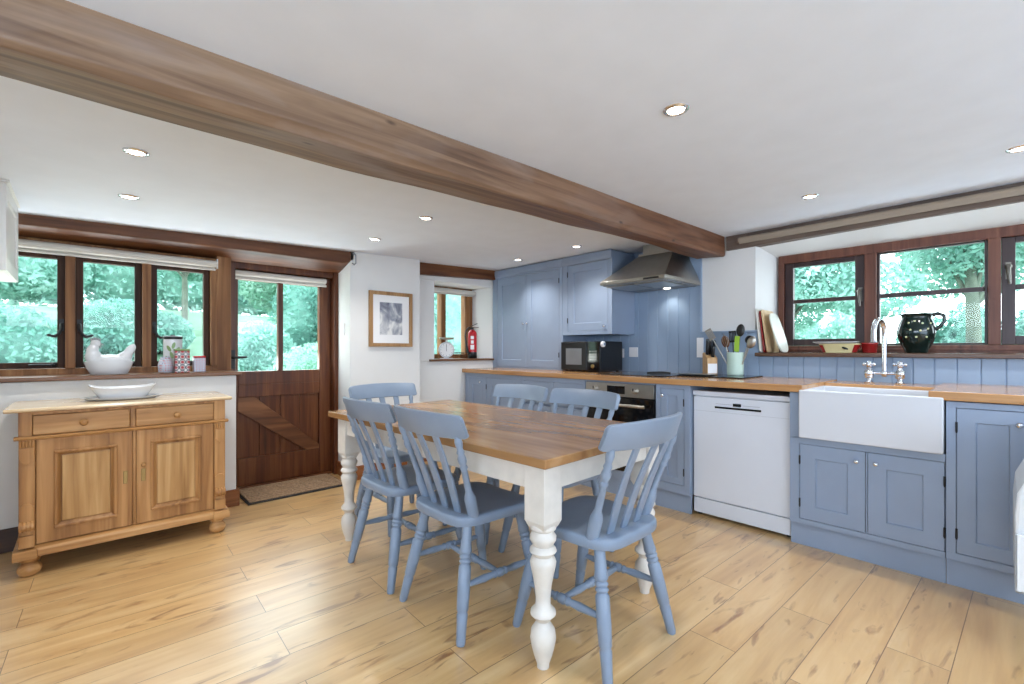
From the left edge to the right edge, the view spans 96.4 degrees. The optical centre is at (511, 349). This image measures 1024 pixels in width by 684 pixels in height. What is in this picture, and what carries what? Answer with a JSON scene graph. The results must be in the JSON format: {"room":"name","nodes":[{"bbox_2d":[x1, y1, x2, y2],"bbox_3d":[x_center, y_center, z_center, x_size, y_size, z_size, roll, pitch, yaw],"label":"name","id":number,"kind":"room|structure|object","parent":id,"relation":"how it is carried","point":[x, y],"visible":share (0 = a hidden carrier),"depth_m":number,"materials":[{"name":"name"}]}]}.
{"room":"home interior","nodes":[
{"label":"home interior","id":0,"kind":"room"},
{"bbox_2d":[0,252,492,529],"bbox_3d":[-1.557,0.020,4.108,4.570,2.200,0.590,0,0,-43],"label":"wall","id":1,"kind":"structure","parent":0,"point":[359,363],"depth_m":4.03,"materials":[{"name":"paint"}]},
{"bbox_2d":[0,527,17,553],"bbox_3d":[-2.534,1.055,2.780,1.310,0.130,0.018,0,0,-43],"label":"baseboard","id":2,"kind":"structure","parent":1,"relation":"attached to","point":[8,537],"depth_m":2.53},
{"bbox_2d":[0,236,241,382],"bbox_3d":[-2.613,-0.273,2.952,1.448,0.904,0.438,0,0,-43],"label":"window","id":3,"kind":"structure","parent":1,"relation":"in","point":[216,285],"depth_m":3.12,"materials":[{"name":"brown wood"}]},
{"bbox_2d":[84,337,135,374],"bbox_3d":[-2.539,0.036,2.897,0.156,0.234,0.248,0,0,44],"label":"figurine","id":4,"kind":"object","parent":3,"relation":"on","point":[96,363],"visible":1,"depth_m":2.84,"materials":[{"name":"white ceramic"}]},
{"bbox_2d":[18,239,217,270],"bbox_3d":[-2.631,-0.629,2.972,1.230,0.083,0.064,0,0,-43],"label":"roller blind","id":5,"kind":"object","parent":3,"relation":"attached to","point":[24,245],"visible":1,"depth_m":2.98,"materials":[{"name":"fabric"}]},
{"bbox_2d":[158,357,172,372],"bbox_3d":[-2.311,0.099,3.055,0.084,0.108,0.083,0,0,-43],"label":"pot","id":6,"kind":"object","parent":3,"relation":"on","point":[165,365],"visible":0.99,"depth_m":3.03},
{"bbox_2d":[162,335,182,372],"bbox_3d":[-2.336,0.024,3.155,0.114,0.258,0.114,0,0,-43],"label":"storage jar","id":7,"kind":"object","parent":3,"relation":"on","point":[171,342],"visible":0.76,"depth_m":3.11,"materials":[{"name":"white ceramic"}]},
{"bbox_2d":[173,349,189,372],"bbox_3d":[-2.237,0.073,3.103,0.086,0.160,0.074,0,0,-43],"label":"tin","id":8,"kind":"object","parent":3,"relation":"on","point":[181,356],"visible":1,"depth_m":3.08,"materials":[{"name":"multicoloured metal"}]},
{"bbox_2d":[192,356,205,371],"bbox_3d":[-2.186,0.097,3.199,0.074,0.112,0.064,0,0,-43],"label":"tin","id":9,"kind":"object","parent":3,"relation":"on","point":[198,362],"visible":1,"depth_m":3.18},
{"bbox_2d":[18,213,351,272],"bbox_3d":[-2.311,-0.755,3.267,2.300,0.189,0.330,0,0,-43],"label":"wooden beam","id":10,"kind":"structure","parent":1,"relation":"attached to","point":[34,226],"depth_m":3.16,"materials":[{"name":"brown wood"}]},
{"bbox_2d":[225,486,239,507],"bbox_3d":[-2.107,1.060,3.369,0.118,0.120,0.298,0,0,-43],"label":"baseboard","id":11,"kind":"structure","parent":1,"relation":"attached to","point":[232,497],"depth_m":3.27,"materials":[{"name":"brown wood"}]},
{"bbox_2d":[235,270,326,286],"bbox_3d":[-1.942,-0.601,3.868,0.750,0.072,0.050,0,0,-43],"label":"blind","id":12,"kind":"object","parent":1,"relation":"attached to","point":[272,276],"depth_m":3.86,"materials":[{"name":"fabric"}]},
{"bbox_2d":[231,261,337,488],"bbox_3d":[-1.920,0.155,3.892,0.875,1.930,0.250,0,0,-43],"label":"door","id":13,"kind":"structure","parent":1,"relation":"in","point":[285,431],"depth_m":3.93,"materials":[{"name":"brown wood"}]},
{"bbox_2d":[341,324,344,335],"bbox_3d":[-1.492,-0.180,4.038,0.020,0.104,0.072,0,0,-43],"label":"light switch","id":14,"kind":"object","parent":1,"relation":"attached to","point":[342,325],"visible":1,"depth_m":4.03,"materials":[{"name":"white plastic"}]},
{"bbox_2d":[337,458,426,479],"bbox_3d":[-1.020,1.060,4.494,1.358,0.120,0.398,0,0,-43],"label":"baseboard","id":15,"kind":"structure","parent":1,"relation":"attached to","point":[360,470],"depth_m":4.06,"materials":[{"name":"brown wood"}]},
{"bbox_2d":[368,290,412,346],"bbox_3d":[-1.096,-0.278,4.156,0.426,0.495,0.027,0,0,-43],"label":"picture","id":16,"kind":"object","parent":1,"relation":"attached to","point":[390,314],"visible":1,"depth_m":4.14,"materials":[{"name":"brown wood"}]},
{"bbox_2d":[380,302,401,334],"bbox_3d":[-1.096,-0.283,4.154,0.223,0.290,0.004,0,0,-43],"label":"print","id":17,"kind":"object","parent":16,"relation":"attached to","point":[390,312],"depth_m":4.15},
{"bbox_2d":[420,262,494,279],"bbox_3d":[-0.588,-0.825,4.840,1.045,0.162,0.058,0,0,-43],"label":"trim","id":18,"kind":"structure","parent":1,"relation":"attached to","point":[428,269],"depth_m":4.80,"materials":[{"name":"brown wood"}]},
{"bbox_2d":[429,286,493,360],"bbox_3d":[-0.654,-0.298,5.064,0.845,0.827,0.425,0,0,-43],"label":"window","id":19,"kind":"structure","parent":1,"relation":"in","point":[466,302],"depth_m":5.17,"materials":[{"name":"brown wood"}]},
{"bbox_2d":[438,337,454,358],"bbox_3d":[-0.704,-0.017,4.924,0.172,0.234,0.163,0,0,-43],"label":"kitchen scale","id":20,"kind":"object","parent":19,"relation":"on","point":[446,349],"visible":1,"depth_m":4.89,"materials":[{"name":"white metal"}]},
{"bbox_2d":[434,287,475,296],"bbox_3d":[-0.691,-0.656,5.148,0.695,0.066,0.048,0,0,-43],"label":"roller blind","id":21,"kind":"object","parent":19,"relation":"attached to","point":[438,290],"visible":0.66,"depth_m":5.17,"materials":[{"name":"fabric"}]},
{"bbox_2d":[465,324,477,357],"bbox_3d":[-0.459,-0.104,5.160,0.184,0.394,0.103,0,0,-43],"label":"fire extinguisher","id":22,"kind":"object","parent":19,"relation":"on","point":[471,348],"visible":0.96,"depth_m":5.13,"materials":[{"name":"red metal"}]},
{"bbox_2d":[0,0,1023,270],"bbox_3d":[-0.048,-0.954,1.187,6.750,0.553,7.000,0,0,-43],"label":"ceiling","id":23,"kind":"structure","parent":0,"point":[858,105],"depth_m":1.67,"materials":[{"name":"paint"}]},
{"bbox_2d":[118,194,139,199],"bbox_3d":[-2.004,-0.800,2.396,0.090,0.009,0.090,0,0,-43],"label":"recessed light","id":24,"kind":"object","parent":23,"relation":"in","point":[125,196],"visible":1,"depth_m":2.39,"materials":[{"name":"silver metal"}]},
{"bbox_2d":[122,147,149,156],"bbox_3d":[-1.546,-0.813,1.884,0.090,0.009,0.090,0,0,-43],"label":"recessed light","id":25,"kind":"object","parent":23,"relation":"in","point":[132,151],"visible":1,"depth_m":1.88,"materials":[{"name":"silver metal"}]},
{"bbox_2d":[419,216,432,220],"bbox_3d":[-0.554,-0.848,2.950,0.090,0.009,0.090,0,0,-43],"label":"recessed light","id":26,"kind":"object","parent":23,"relation":"in","point":[427,218],"visible":1,"depth_m":2.94,"materials":[{"name":"silver metal"}]},
{"bbox_2d":[600,244,699,291],"bbox_3d":[1.156,-0.713,3.838,0.600,0.374,0.590,0,0,-43],"label":"extractor hood","id":27,"kind":"object","parent":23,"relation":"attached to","point":[658,268],"visible":0.8,"depth_m":3.73,"materials":[{"name":"metal"}]},
{"bbox_2d":[663,103,688,116],"bbox_3d":[0.588,-0.861,1.644,0.090,0.009,0.090,0,0,-43],"label":"recessed light","id":28,"kind":"object","parent":23,"relation":"in","point":[677,109],"visible":1,"depth_m":1.64,"materials":[{"name":"silver metal"}]},
{"bbox_2d":[801,194,818,198],"bbox_3d":[1.736,-0.894,2.668,0.090,0.009,0.090,0,0,-43],"label":"recessed light","id":29,"kind":"object","parent":23,"relation":"in","point":[809,196],"visible":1,"depth_m":2.66,"materials":[{"name":"silver metal"}]},
{"bbox_2d":[1005,145,1023,152],"bbox_3d":[2.270,-0.900,2.047,0.090,0.009,0.090,0,0,-43],"label":"recessed light","id":30,"kind":"object","parent":23,"relation":"in","point":[1020,148],"visible":1,"depth_m":2.05,"materials":[{"name":"silver metal"}]},
{"bbox_2d":[0,461,1023,683],"bbox_3d":[-0.093,1.160,1.089,6.550,0.080,6.920,0,0,-43],"label":"floor","id":31,"kind":"structure","parent":0,"point":[274,596],"depth_m":1.92,"materials":[{"name":"brown wood"}]},
{"bbox_2d":[3,391,231,576],"bbox_3d":[-2.248,0.703,2.688,0.950,0.834,0.511,0,0,-43],"label":"sideboard","id":32,"kind":"object","parent":31,"relation":"on","point":[90,472],"visible":1,"depth_m":2.49,"materials":[{"name":"brown wood"}]},
{"bbox_2d":[80,394,161,400],"bbox_3d":[-2.268,0.277,2.671,0.371,0.017,0.218,0,0,-43],"label":"platter","id":33,"kind":"object","parent":32,"relation":"on","point":[95,398],"visible":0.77,"depth_m":2.60,"materials":[{"name":"white ceramic"}]},
{"bbox_2d":[88,383,155,398],"bbox_3d":[-2.268,0.237,2.671,0.300,0.079,0.190,0,0,-43],"label":"serving dish","id":34,"kind":"object","parent":33,"relation":"on","point":[132,390],"visible":0.86,"depth_m":2.62,"materials":[{"name":"white ceramic"}]},
{"bbox_2d":[240,473,341,505],"bbox_3d":[-1.778,1.110,3.707,0.740,0.020,0.445,0,0,-43],"label":"doormat","id":35,"kind":"object","parent":31,"relation":"on","point":[289,488],"visible":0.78,"depth_m":3.64,"materials":[{"name":"fabric"}]},
{"bbox_2d":[348,383,438,536],"bbox_3d":[-0.760,0.680,3.079,0.509,0.887,0.558,0,0,-43],"label":"dining chair","id":36,"kind":"object","parent":31,"relation":"on","point":[376,390],"visible":0.22,"depth_m":3.12,"materials":[{"name":"blue paint"}]},
{"bbox_2d":[343,396,461,594],"bbox_3d":[-0.565,0.680,2.394,0.558,0.887,0.509,0,0,-43],"label":"dining chair","id":37,"kind":"object","parent":31,"relation":"on","point":[399,481],"visible":0.87,"depth_m":2.23,"materials":[{"name":"blue paint"}]},
{"bbox_2d":[393,405,534,646],"bbox_3d":[-0.201,0.680,2.022,0.558,0.887,0.509,0,0,-43],"label":"dining chair","id":38,"kind":"object","parent":31,"relation":"on","point":[468,504],"visible":0.98,"depth_m":1.90,"materials":[{"name":"blue paint"}]},
{"bbox_2d":[328,400,658,669],"bbox_3d":[-0.174,0.741,2.413,0.890,0.759,1.700,0,0,-45],"label":"dining table","id":39,"kind":"object","parent":31,"relation":"on","point":[540,452],"visible":0.7,"depth_m":1.81,"materials":[{"name":"brown wood"}]},
{"bbox_2d":[465,373,521,407],"bbox_3d":[0.053,0.682,4.862,0.767,0.876,0.865,0,0,-43],"label":"base cabinet","id":40,"kind":"object","parent":31,"relation":"on","point":[479,387],"visible":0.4,"depth_m":4.68,"materials":[{"name":"blue paint"}]},
{"bbox_2d":[462,368,836,391],"bbox_3d":[0.843,0.220,4.028,0.799,0.040,3.194,0,0,-43],"label":"countertop","id":41,"kind":"structure","parent":40,"relation":"on","point":[789,384],"depth_m":3.21,"materials":[{"name":"brown wood"}]},
{"bbox_2d":[493,259,585,369],"bbox_3d":[0.262,-0.343,4.953,0.397,1.085,1.040,0,0,-43],"label":"cabinet","id":42,"kind":"object","parent":41,"relation":"on","point":[528,299],"visible":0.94,"depth_m":4.79,"materials":[{"name":"blue paint"}]},
{"bbox_2d":[561,341,621,372],"bbox_3d":[0.741,0.061,4.303,0.363,0.278,0.450,0,0,-43],"label":"microwave","id":43,"kind":"object","parent":41,"relation":"on","point":[583,355],"visible":0.99,"depth_m":4.16,"materials":[{"name":"black plastic"}]},
{"bbox_2d":[597,371,678,376],"bbox_3d":[1.095,0.196,3.751,0.520,0.007,0.590,0,0,-43],"label":"cooktop","id":44,"kind":"object","parent":41,"relation":"in","point":[631,373],"visible":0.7,"depth_m":3.63,"materials":[{"name":"black glass"}]},
{"bbox_2d":[647,371,670,374],"bbox_3d":[1.140,0.179,3.558,0.176,0.027,0.026,0,0,18],"label":"case","id":45,"kind":"object","parent":44,"relation":"on","point":[652,372],"visible":1,"depth_m":3.55,"materials":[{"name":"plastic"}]},
{"bbox_2d":[677,374,762,378],"bbox_3d":[1.564,0.195,3.454,0.400,0.008,0.475,0,0,-43],"label":"chopping board","id":46,"kind":"object","parent":41,"relation":"on","point":[717,375],"depth_m":3.31,"materials":[{"name":"black glass"}]},
{"bbox_2d":[679,373,716,375],"bbox_3d":[1.423,0.187,3.517,0.199,0.008,0.239,0,0,-43],"label":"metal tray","id":47,"kind":"object","parent":46,"relation":"on","point":[698,374],"visible":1,"depth_m":3.51,"materials":[{"name":"metal"}]},
{"bbox_2d":[703,352,716,373],"bbox_3d":[1.559,0.105,3.607,0.078,0.172,0.106,0,0,3],"label":"knife block","id":48,"kind":"object","parent":46,"relation":"on","point":[709,363],"visible":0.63,"depth_m":3.56,"materials":[{"name":"brown wood"}]},
{"bbox_2d":[705,339,709,355],"bbox_3d":[1.534,-0.006,3.596,0.021,0.162,0.047,0,0,3],"label":"knife","id":49,"kind":"object","parent":48,"relation":"in","point":[707,340],"visible":0.96,"depth_m":3.59,"materials":[{"name":"black plastic"}]},
{"bbox_2d":[709,340,711,354],"bbox_3d":[1.555,-0.004,3.602,0.021,0.152,0.045,0,0,3],"label":"knife","id":50,"kind":"object","parent":48,"relation":"in","point":[710,343],"visible":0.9,"depth_m":3.59,"materials":[{"name":"black plastic"}]},
{"bbox_2d":[711,346,714,356],"bbox_3d":[1.565,0.029,3.566,0.021,0.123,0.041,0,0,3],"label":"knife","id":51,"kind":"object","parent":48,"relation":"in","point":[712,347],"visible":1,"depth_m":3.56,"materials":[{"name":"black plastic"}]},
{"bbox_2d":[727,352,743,375],"bbox_3d":[1.682,0.104,3.451,0.120,0.173,0.119,0,0,-43],"label":"pot","id":52,"kind":"object","parent":46,"relation":"on","point":[735,367],"visible":0.98,"depth_m":3.40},
{"bbox_2d":[705,328,726,363],"bbox_3d":[1.585,-0.004,3.528,0.197,0.335,0.014,0,0,37],"label":"utensil","id":53,"kind":"object","parent":52,"relation":"in","point":[712,337],"visible":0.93,"depth_m":3.55,"materials":[{"name":"metal"}]},
{"bbox_2d":[721,336,729,351],"bbox_3d":[1.658,0.027,3.514,0.020,0.271,0.104,0,0,-38],"label":"utensil","id":54,"kind":"object","parent":52,"relation":"in","point":[723,340],"visible":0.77,"depth_m":3.52,"materials":[{"name":"brown wood"}]},
{"bbox_2d":[729,331,735,351],"bbox_3d":[1.677,0.007,3.489,0.021,0.309,0.059,0,0,-43],"label":"utensil","id":55,"kind":"object","parent":52,"relation":"in","point":[730,332],"visible":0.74,"depth_m":3.49,"materials":[{"name":"black plastic"}]},
{"bbox_2d":[734,336,739,351],"bbox_3d":[1.677,0.029,3.410,0.023,0.266,0.043,0,0,-43],"label":"utensil","id":56,"kind":"object","parent":52,"relation":"in","point":[737,338],"visible":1,"depth_m":3.40,"materials":[{"name":"plastic"}]},
{"bbox_2d":[736,324,744,344],"bbox_3d":[1.709,-0.016,3.431,0.021,0.356,0.066,0,0,-43],"label":"utensil","id":57,"kind":"object","parent":52,"relation":"in","point":[740,330],"visible":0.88,"depth_m":3.42,"materials":[{"name":"black plastic"}]},
{"bbox_2d":[743,335,751,358],"bbox_3d":[1.746,0.027,3.401,0.043,0.270,0.110,0,0,-43],"label":"utensil","id":58,"kind":"object","parent":52,"relation":"in","point":[749,336],"visible":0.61,"depth_m":3.39,"materials":[{"name":"metal"}]},
{"bbox_2d":[742,336,755,364],"bbox_3d":[1.730,0.031,3.373,0.020,0.263,0.129,0,0,-40],"label":"utensil","id":59,"kind":"object","parent":52,"relation":"in","point":[751,341],"visible":1,"depth_m":3.35,"materials":[{"name":"metal"}]},
{"bbox_2d":[799,386,946,454],"bbox_3d":[1.999,0.360,2.536,0.467,0.270,0.600,0,0,-43],"label":"sink","id":60,"kind":"object","parent":41,"relation":"in","point":[902,419],"visible":0.84,"depth_m":2.36,"materials":[{"name":"white ceramic"}]},
{"bbox_2d":[443,384,547,544],"bbox_3d":[-0.100,0.680,2.964,0.558,0.887,0.509,0,0,-43],"label":"dining chair","id":61,"kind":"object","parent":31,"relation":"on","point":[524,392],"visible":0.27,"depth_m":3.11,"materials":[{"name":"blue paint"}]},
{"bbox_2d":[522,376,586,485],"bbox_3d":[0.605,0.682,4.271,0.767,0.876,0.748,0,0,-43],"label":"base cabinet","id":62,"kind":"object","parent":31,"relation":"on","point":[549,383],"visible":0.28,"depth_m":4.01,"materials":[{"name":"blue paint"}]},
{"bbox_2d":[498,388,619,578],"bbox_3d":[0.269,0.680,2.576,0.558,0.887,0.509,0,0,-43],"label":"dining chair","id":63,"kind":"object","parent":31,"relation":"on","point":[587,398],"visible":0.21,"depth_m":2.63,"materials":[{"name":"blue paint"}]},
{"bbox_2d":[513,412,682,683],"bbox_3d":[0.344,0.680,1.806,0.509,0.887,0.558,0,0,-43],"label":"dining chair","id":64,"kind":"object","parent":31,"relation":"on","point":[599,524],"visible":0.9,"depth_m":1.67,"materials":[{"name":"blue paint"}]},
{"bbox_2d":[585,380,656,504],"bbox_3d":[1.012,0.681,3.704,0.666,0.877,0.635,0,0,-43],"label":"oven","id":65,"kind":"object","parent":31,"relation":"on","point":[637,400],"visible":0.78,"depth_m":3.46,"materials":[{"name":"black glass"}]},
{"bbox_2d":[656,384,714,513],"bbox_3d":[1.379,0.682,3.441,0.767,0.876,0.252,0,0,-43],"label":"base cabinet","id":66,"kind":"object","parent":31,"relation":"on","point":[675,490],"visible":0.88,"depth_m":3.17,"materials":[{"name":"blue paint"}]},
{"bbox_2d":[693,387,790,536],"bbox_3d":[1.650,0.698,3.109,0.585,0.845,0.593,0,0,-43],"label":"dishwasher","id":67,"kind":"object","parent":31,"relation":"on","point":[742,436],"visible":0.68,"depth_m":2.89,"materials":[{"name":"white metal"}]},
{"bbox_2d":[790,392,945,582],"bbox_3d":[2.102,0.682,2.667,0.767,0.876,0.660,0,0,-43],"label":"base cabinet","id":68,"kind":"object","parent":31,"relation":"on","point":[885,507],"visible":0.94,"depth_m":2.40,"materials":[{"name":"blue paint"}]},
{"bbox_2d":[825,381,938,390],"bbox_3d":[2.283,0.224,2.826,0.334,0.032,0.524,0,0,-43],"label":"countertop","id":69,"kind":"structure","parent":68,"relation":"on","point":[909,386],"depth_m":2.76,"materials":[{"name":"brown wood"}]},
{"bbox_2d":[862,317,907,384],"bbox_3d":[2.272,0.005,2.834,0.223,0.406,0.175,0,0,-3],"label":"tap","id":70,"kind":"object","parent":69,"relation":"on","point":[900,374],"visible":1,"depth_m":2.82,"materials":[{"name":"silver metal"}]},
{"bbox_2d":[946,401,1023,603],"bbox_3d":[2.435,0.682,2.310,0.767,0.876,0.314,0,0,-43],"label":"base cabinet","id":71,"kind":"object","parent":31,"relation":"on","point":[985,441],"visible":1,"depth_m":2.10,"materials":[{"name":"blue paint"}]},
{"bbox_2d":[928,383,1023,404],"bbox_3d":[2.615,0.217,2.129,0.799,0.042,0.944,0,0,-43],"label":"countertop","id":72,"kind":"structure","parent":71,"relation":"on","point":[983,393],"depth_m":2.15,"materials":[{"name":"brown wood"}]},
{"bbox_2d":[1013,459,1023,593],"bbox_3d":[2.424,0.695,1.763,1.150,0.850,0.670,0,0,-43],"label":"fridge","id":73,"kind":"object","parent":31,"relation":"on","point":[1018,487],"visible":1,"depth_m":1.65,"materials":[{"name":"white metal"}]},
{"bbox_2d":[642,202,1023,352],"bbox_3d":[2.455,-0.005,3.232,0.440,2.250,6.575,0,0,-43],"label":"wall","id":74,"kind":"structure","parent":0,"point":[736,284],"depth_m":3.56,"materials":[{"name":"paint"}]},
{"bbox_2d":[0,0,724,258],"bbox_3d":[-0.659,-0.771,1.611,6.235,0.287,0.246,0,0,-43],"label":"beam","id":75,"kind":"structure","parent":74,"relation":"attached to","point":[63,46],"depth_m":1.43,"materials":[{"name":"brown wood"}]},
{"bbox_2d":[562,249,634,335],"bbox_3d":[0.811,-0.515,4.361,0.391,0.746,0.569,0,0,-43],"label":"upper cabinet","id":76,"kind":"object","parent":74,"relation":"attached to","point":[590,308],"depth_m":4.21,"materials":[{"name":"blue paint"}]},
{"bbox_2d":[629,347,637,356],"bbox_3d":[1.139,0.020,4.291,0.012,0.090,0.090,0,0,-43],"label":"socket","id":77,"kind":"object","parent":74,"relation":"attached to","point":[633,351],"visible":1,"depth_m":4.29,"materials":[{"name":"white plastic"}]},
{"bbox_2d":[697,338,703,357],"bbox_3d":[1.572,-0.020,3.827,0.012,0.165,0.056,0,0,-43],"label":"socket","id":78,"kind":"object","parent":74,"relation":"attached to","point":[700,341],"visible":0.89,"depth_m":3.82,"materials":[{"name":"white plastic"}]},
{"bbox_2d":[699,258,756,333],"bbox_3d":[1.728,-0.504,3.668,0.029,0.732,0.465,0,0,-43],"label":"trim","id":79,"kind":"structure","parent":74,"relation":"attached to","point":[700,260],"depth_m":3.82,"materials":[{"name":"blue paint"}]},
{"bbox_2d":[586,253,1023,385],"bbox_3d":[2.144,-0.340,3.232,0.014,1.120,4.200,0,0,-43],"label":"backsplash","id":80,"kind":"structure","parent":74,"relation":"attached to","point":[666,335],"depth_m":3.67,"materials":[{"name":"blue paint"}]},
{"bbox_2d":[726,182,1023,250],"bbox_3d":[3.118,-0.892,2.232,0.115,0.195,4.008,0,0,-43],"label":"trim","id":81,"kind":"structure","parent":74,"relation":"attached to","point":[731,244],"depth_m":2.97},
{"bbox_2d":[755,224,1023,358],"bbox_3d":[2.747,-0.352,2.828,0.445,0.800,2.185,0,0,-43],"label":"window","id":82,"kind":"structure","parent":74,"relation":"in","point":[1000,287],"depth_m":3.03,"materials":[{"name":"brown wood"}]},
{"bbox_2d":[755,309,763,352],"bbox_3d":[1.968,-0.148,3.578,0.260,0.335,0.040,0,0,-43],"label":"chopping board","id":83,"kind":"object","parent":82,"relation":"on","point":[756,310],"visible":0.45,"depth_m":3.50,"materials":[{"name":"plastic"}]},
{"bbox_2d":[759,311,766,352],"bbox_3d":[1.991,-0.142,3.575,0.235,0.322,0.044,0,0,-43],"label":"chopping board","id":84,"kind":"object","parent":82,"relation":"on","point":[760,316],"visible":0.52,"depth_m":3.50,"materials":[{"name":"red plastic"}]},
{"bbox_2d":[761,310,778,352],"bbox_3d":[2.003,-0.144,3.555,0.250,0.327,0.054,0,0,-43],"label":"chopping board","id":85,"kind":"object","parent":82,"relation":"on","point":[771,345],"visible":0.91,"depth_m":3.52,"materials":[{"name":"brown wood"}]},
{"bbox_2d":[769,313,787,352],"bbox_3d":[2.034,-0.131,3.492,0.230,0.301,0.095,0,0,-43],"label":"chopping board","id":86,"kind":"object","parent":82,"relation":"on","point":[775,323],"visible":1,"depth_m":3.47,"materials":[{"name":"stone"}]},
{"bbox_2d":[819,343,861,352],"bbox_3d":[2.292,-0.013,3.200,0.129,0.063,0.243,0,0,-43],"label":"baking dish","id":87,"kind":"object","parent":82,"relation":"on","point":[854,347],"visible":0.95,"depth_m":3.15,"materials":[{"name":"ceramic"}]},
{"bbox_2d":[813,341,858,343],"bbox_3d":[2.276,-0.051,3.219,0.156,0.014,0.270,0,0,-43],"label":"plate","id":88,"kind":"object","parent":87,"relation":"on","point":[843,342],"visible":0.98,"depth_m":3.16,"materials":[{"name":"white ceramic"}]},
{"bbox_2d":[861,343,878,352],"bbox_3d":[2.399,-0.015,3.072,0.096,0.068,0.096,0,0,-43],"label":"ramekin","id":89,"kind":"object","parent":82,"relation":"on","point":[866,347],"visible":0.95,"depth_m":3.04,"materials":[{"name":"red ceramic"}]},
{"bbox_2d":[736,185,1023,243],"bbox_3d":[3.021,-0.871,2.218,0.047,0.054,3.720,0,-1,-43],"label":"roller blind","id":90,"kind":"object","parent":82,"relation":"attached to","point":[1019,190],"visible":1,"depth_m":2.87,"materials":[{"name":"beige fabric"}]},
{"bbox_2d":[897,312,946,352],"bbox_3d":[2.580,-0.110,2.914,0.207,0.258,0.192,0,0,7],"label":"jug","id":91,"kind":"object","parent":82,"relation":"on","point":[916,332],"visible":0.98,"depth_m":2.85,"materials":[{"name":"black ceramic"}]},
{"bbox_3d":[-2.749,0.020,1.948,0.120,2.200,2.000,0,0,-43],"label":"wall","id":92,"kind":"structure","parent":0,"visible":0},
{"bbox_2d":[0,179,20,282],"bbox_3d":[-2.659,-0.583,2.211,0.360,0.425,0.560,0,0,-43],"label":"upper cabinet","id":93,"kind":"object","parent":92,"relation":"attached to","point":[9,204],"visible":0.96,"depth_m":2.25,"materials":[{"name":"white paint"}]},
{"label":"outside","id":94,"kind":"structure","parent":0,"visible":0},
{"bbox_2d":[0,305,798,367],"bbox_3d":[-3.608,-0.860,18.520,80.000,4.299,60.000,0,0,-43],"label":"ground","id":95,"kind":"structure","parent":94,"point":[194,318],"depth_m":13.56,"materials":[{"name":"green plant"}]},
{"bbox_2d":[0,304,56,362],"bbox_3d":[-9.192,-0.126,7.200,2.033,1.859,3.427,0,0,42],"label":"bush","id":96,"kind":"object","parent":95,"relation":"on","point":[22,340],"visible":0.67,"depth_m":7.72,"materials":[{"name":"green plant"}]},
{"bbox_2d":[0,256,91,301],"bbox_3d":[-11.303,-2.566,10.040,3.690,4.742,3.599,0,0,-15],"label":"tree","id":97,"kind":"object","parent":95,"relation":"on","point":[37,277],"visible":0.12,"depth_m":9.38,"materials":[{"name":"green plant"}]},
{"bbox_2d":[0,263,276,315],"bbox_3d":[-15.269,-3.312,16.485,34.385,4.776,3.259,0,0,-45],"label":"hedge","id":98,"kind":"object","parent":95,"relation":"on","point":[106,282],"visible":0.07,"depth_m":16.81,"materials":[{"name":"green plant"}]},
{"bbox_2d":[83,296,195,357],"bbox_3d":[-7.996,-0.422,9.770,1.682,1.349,2.404,0,0,26],"label":"bush","id":99,"kind":"object","parent":95,"relation":"on","point":[112,323],"visible":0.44,"depth_m":9.11,"materials":[{"name":"green plant"}]},
{"bbox_2d":[162,270,201,322],"bbox_3d":[-10.149,-3.047,14.179,3.706,4.621,3.582,0,0,19],"label":"tree","id":100,"kind":"object","parent":95,"relation":"on","point":[185,277],"visible":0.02,"depth_m":14.34,"materials":[{"name":"green plant"}]},
{"bbox_2d":[238,320,300,370],"bbox_3d":[-4.591,0.257,8.240,1.520,1.618,1.149,0,0,-43],"label":"shrub","id":101,"kind":"object","parent":95,"relation":"on","point":[260,348],"visible":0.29,"depth_m":7.96,"materials":[{"name":"green plant"}]},
{"bbox_2d":[239,280,314,313],"bbox_3d":[-6.586,-2.544,13.724,3.628,4.743,4.627,0,0,-21],"label":"tree","id":102,"kind":"object","parent":95,"relation":"on","point":[261,292],"visible":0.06,"depth_m":13.99,"materials":[{"name":"green plant"}]},
{"bbox_2d":[267,284,316,353],"bbox_3d":[-3.402,-0.440,10.739,4.161,2.691,1.498,0,0,-29],"label":"hedge","id":103,"kind":"object","parent":95,"relation":"on","point":[300,305],"visible":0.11,"depth_m":9.79,"materials":[{"name":"green plant"}]},
{"bbox_2d":[267,342,316,370],"bbox_3d":[-3.114,0.527,7.610,1.875,1.345,1.421,0,0,-43],"label":"shrub","id":104,"kind":"object","parent":95,"relation":"on","point":[308,360],"visible":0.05,"depth_m":7.07,"materials":[{"name":"green plant"}]},
{"bbox_2d":[434,293,460,353],"bbox_3d":[-0.967,-0.113,7.904,1.258,3.305,3.774,0,0,36],"label":"hedge","id":105,"kind":"object","parent":95,"relation":"on","point":[453,302],"visible":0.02,"depth_m":7.30,"materials":[{"name":"green plant"}]},
{"bbox_2d":[795,309,854,338],"bbox_3d":[9.529,-0.893,17.184,2.374,4.249,6.060,0,0,-43],"label":"hedge","id":106,"kind":"object","parent":95,"relation":"on","point":[842,325],"visible":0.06,"depth_m":15.29,"materials":[{"name":"green plant"}]},
{"bbox_2d":[795,259,929,333],"bbox_3d":[5.452,-1.470,9.359,3.336,5.654,4.288,0,0,4],"label":"tree","id":107,"kind":"object","parent":95,"relation":"on","point":[813,282],"visible":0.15,"depth_m":7.81,"materials":[{"name":"green plant"}]},
{"bbox_2d":[894,242,1023,342],"bbox_3d":[9.609,-2.099,8.490,4.723,6.871,5.194,0,0,14],"label":"tree","id":108,"kind":"object","parent":95,"relation":"on","point":[962,266],"visible":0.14,"depth_m":9.20,"materials":[{"name":"green plant"}]},
{"bbox_2d":[895,302,1023,344],"bbox_3d":[14.299,-0.142,10.910,2.576,2.777,8.084,0,0,-44],"label":"hedge","id":109,"kind":"object","parent":95,"relation":"on","point":[956,333],"visible":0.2,"depth_m":12.44,"materials":[{"name":"green plant"}]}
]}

